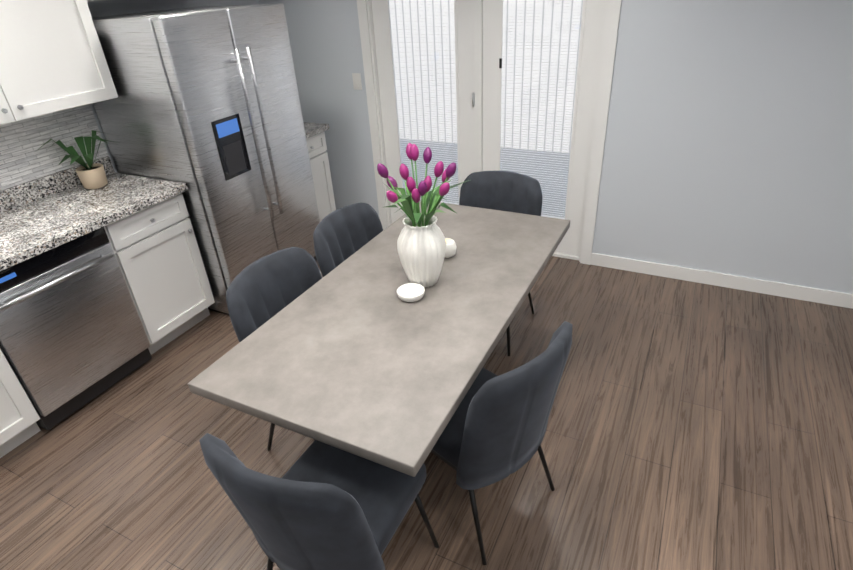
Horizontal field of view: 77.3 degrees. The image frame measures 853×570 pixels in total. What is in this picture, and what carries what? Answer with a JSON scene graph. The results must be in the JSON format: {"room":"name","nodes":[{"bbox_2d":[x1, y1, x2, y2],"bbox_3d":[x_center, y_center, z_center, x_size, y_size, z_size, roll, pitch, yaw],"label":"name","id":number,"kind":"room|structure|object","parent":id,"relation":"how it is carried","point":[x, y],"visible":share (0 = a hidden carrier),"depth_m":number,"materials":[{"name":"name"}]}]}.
{"room":"kitchen","nodes":[
{"label":"kitchen","id":0,"kind":"room"},
{"bbox_2d":[87,0,258,172],"bbox_3d":[-2.348,-0.608,2.563,0.150,2.440,4.950,12,34,24],"label":"wall","id":1,"kind":"structure","parent":0,"point":[106,8],"depth_m":3.23,"materials":[{"name":"white paint"}]},
{"bbox_2d":[0,0,117,124],"bbox_3d":[-2.048,-1.145,2.315,0.383,0.845,1.088,12,34,24],"label":"upper cabinet","id":2,"kind":"object","parent":1,"relation":"attached to","point":[52,58],"visible":1,"depth_m":2.55,"materials":[{"name":"white wood"}]},
{"bbox_2d":[0,256,852,569],"bbox_3d":[0.032,0.979,2.153,5.330,0.120,4.950,12,34,24],"label":"floor","id":3,"kind":"structure","parent":0,"point":[698,426],"depth_m":2.37,"materials":[{"name":"brown wood"}]},
{"bbox_2d":[0,349,40,457],"bbox_3d":[-2.331,0.620,2.235,0.603,0.660,0.907,12,34,24],"label":"base cabinet","id":4,"kind":"object","parent":3,"relation":"on","point":[18,416],"depth_m":2.45,"materials":[{"name":"white wood"}]},
{"bbox_2d":[0,227,151,429],"bbox_3d":[-1.960,0.171,2.749,0.642,0.872,0.616,12,34,24],"label":"dishwasher","id":5,"kind":"object","parent":3,"relation":"on","point":[73,337],"visible":0.85,"depth_m":2.60,"materials":[{"name":"silver metal"}]},
{"bbox_2d":[104,193,214,354],"bbox_3d":[-1.743,-0.103,3.188,0.603,0.874,0.490,12,34,24],"label":"base cabinet","id":6,"kind":"object","parent":3,"relation":"on","point":[155,248],"depth_m":3.03,"materials":[{"name":"white wood"}]},
{"bbox_2d":[0,156,187,270],"bbox_3d":[-2.317,0.140,1.985,0.653,0.290,3.086,12,34,24],"label":"countertop","id":7,"kind":"structure","parent":6,"relation":"on","point":[38,216],"depth_m":2.77,"materials":[{"name":"grey stone"}]},
{"bbox_2d":[36,130,118,188],"bbox_3d":[-1.895,-0.685,2.958,0.280,0.296,0.394,12,34,24],"label":"potted plant","id":8,"kind":"object","parent":7,"relation":"on","point":[90,174],"visible":0.96,"depth_m":2.96,"materials":[{"name":"green plant"}]},
{"bbox_2d":[92,3,319,316],"bbox_3d":[-1.322,-0.801,3.462,0.813,1.755,0.917,12,34,24],"label":"refrigerator","id":9,"kind":"object","parent":3,"relation":"on","point":[205,105],"visible":0.67,"depth_m":3.06,"materials":[{"name":"silver metal"}]},
{"bbox_2d":[226,247,321,450],"bbox_3d":[-0.474,0.322,2.364,0.547,0.852,0.520,12,34,24],"label":"chair","id":10,"kind":"object","parent":3,"relation":"on","point":[262,291],"visible":0.4,"depth_m":2.28,"materials":[{"name":"fabric"}]},
{"bbox_2d":[199,433,438,569],"bbox_3d":[-0.298,0.701,1.684,0.480,0.872,0.547,12,34,24],"label":"end chair","id":11,"kind":"object","parent":3,"relation":"on","point":[318,505],"visible":0.94,"depth_m":1.40,"materials":[{"name":"fabric"}]},
{"bbox_2d":[306,132,335,221],"bbox_3d":[-1.102,-0.770,4.253,0.627,0.874,0.400,12,34,24],"label":"base cabinet","id":12,"kind":"object","parent":3,"relation":"on","point":[320,166],"visible":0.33,"depth_m":4.15,"materials":[{"name":"white wood"}]},
{"bbox_2d":[303,122,328,138],"bbox_3d":[-1.120,-1.208,3.997,0.638,0.138,0.420,12,34,24],"label":"countertop","id":13,"kind":"structure","parent":12,"relation":"on","point":[311,129],"depth_m":3.97,"materials":[{"name":"grey stone"}]},
{"bbox_2d":[313,202,382,276],"bbox_3d":[-0.224,0.057,2.788,0.547,0.852,0.520,12,34,24],"label":"chair","id":14,"kind":"object","parent":3,"relation":"on","point":[341,235],"visible":0.29,"depth_m":2.71,"materials":[{"name":"fabric"}]},
{"bbox_2d":[188,201,569,476],"bbox_3d":[-0.010,0.310,2.452,0.860,0.730,1.740,12,34,24],"label":"dining table","id":15,"kind":"object","parent":3,"relation":"on","point":[354,354],"visible":0.83,"depth_m":1.92,"materials":[{"name":"concrete"}]},
{"bbox_2d":[397,283,424,301],"bbox_3d":[-0.063,0.034,2.172,0.116,0.034,0.116,12,34,24],"label":"bowl","id":16,"kind":"object","parent":15,"relation":"on","point":[410,292],"visible":1,"depth_m":2.18,"materials":[{"name":"white ceramic"}]},
{"bbox_2d":[397,215,445,287],"bbox_3d":[-0.019,-0.136,2.204,0.200,0.288,0.200,12,34,24],"label":"vase","id":17,"kind":"object","parent":15,"relation":"on","point":[421,250],"visible":0.96,"depth_m":2.13,"materials":[{"name":"white ceramic"}]},
{"bbox_2d":[377,143,468,226],"bbox_3d":[-0.021,-0.295,2.135,0.396,0.512,0.423,12,34,24],"label":"tulips","id":18,"kind":"object","parent":17,"relation":"in","point":[409,201],"visible":0.92,"depth_m":2.05,"materials":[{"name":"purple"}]},
{"bbox_2d":[444,238,456,257],"bbox_3d":[0.094,-0.171,2.459,0.089,0.078,0.090,12,34,24],"label":"candle holder","id":19,"kind":"object","parent":15,"relation":"on","point":[451,247],"visible":0.62,"depth_m":2.43,"materials":[{"name":"white ceramic"}]},
{"bbox_2d":[459,171,542,355],"bbox_3d":[0.360,-0.145,3.051,0.480,0.872,0.547,12,34,24],"label":"end chair","id":20,"kind":"object","parent":3,"relation":"on","point":[509,191],"visible":0.29,"depth_m":3.03,"materials":[{"name":"fabric"}]},
{"bbox_2d":[431,321,571,564],"bbox_3d":[0.209,0.496,1.980,0.480,0.872,0.547,-29,39,-36],"label":"chair","id":21,"kind":"object","parent":3,"relation":"on","point":[494,431],"visible":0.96,"depth_m":1.70,"materials":[{"name":"fabric"}]},
{"bbox_2d":[259,0,852,293],"bbox_3d":[1.038,-1.261,3.323,5.030,2.440,0.150,12,34,24],"label":"wall","id":22,"kind":"structure","parent":0,"point":[728,147],"depth_m":3.13,"materials":[{"name":"grey paint"}]},
{"bbox_2d":[352,73,361,89],"bbox_3d":[-0.518,-1.517,3.976,0.074,0.116,0.008,12,34,24],"label":"light switch","id":23,"kind":"object","parent":22,"relation":"attached to","point":[357,83],"visible":1,"depth_m":3.97,"materials":[{"name":"white plastic"}]},
{"bbox_2d":[371,0,606,256],"bbox_3d":[0.363,-1.226,3.699,1.578,2.020,0.078,12,34,24],"label":"french door","id":24,"kind":"structure","parent":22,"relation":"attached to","point":[591,38],"depth_m":3.65,"materials":[{"name":"white"}]},
{"bbox_2d":[357,0,621,264],"bbox_3d":[0.373,-1.264,3.702,1.750,2.130,0.168,12,34,24],"label":"door frame","id":25,"kind":"structure","parent":22,"relation":"attached to","point":[609,39],"depth_m":3.66,"materials":[{"name":"white wood"}]},
{"bbox_2d":[590,253,852,308],"bbox_3d":[2.229,0.032,3.324,2.360,0.090,0.012,12,34,24],"label":"baseboard","id":26,"kind":"structure","parent":22,"relation":"attached to","point":[828,297],"depth_m":3.44,"materials":[{"name":"white wood"}]},
{"label":"outside","id":27,"kind":"structure","parent":0,"visible":0},
{"bbox_2d":[389,0,582,217],"bbox_3d":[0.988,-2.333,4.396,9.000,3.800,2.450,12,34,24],"label":"window blinds","id":28,"kind":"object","parent":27,"point":[512,6],"depth_m":6.07,"materials":[{"name":"white"}]},
{"bbox_3d":[-1.108,1.017,-0.316,5.030,2.440,0.150,12,34,24],"label":"wall","id":29,"kind":"structure","parent":0,"visible":0},
{"bbox_2d":[0,104,108,189],"bbox_3d":[-2.634,-0.385,1.846,0.008,0.785,3.095,12,34,24],"label":"tile backsplash","id":30,"kind":"structure","parent":29,"relation":"attached to","point":[22,160],"depth_m":2.89,"materials":[{"name":"tile"}]}
]}

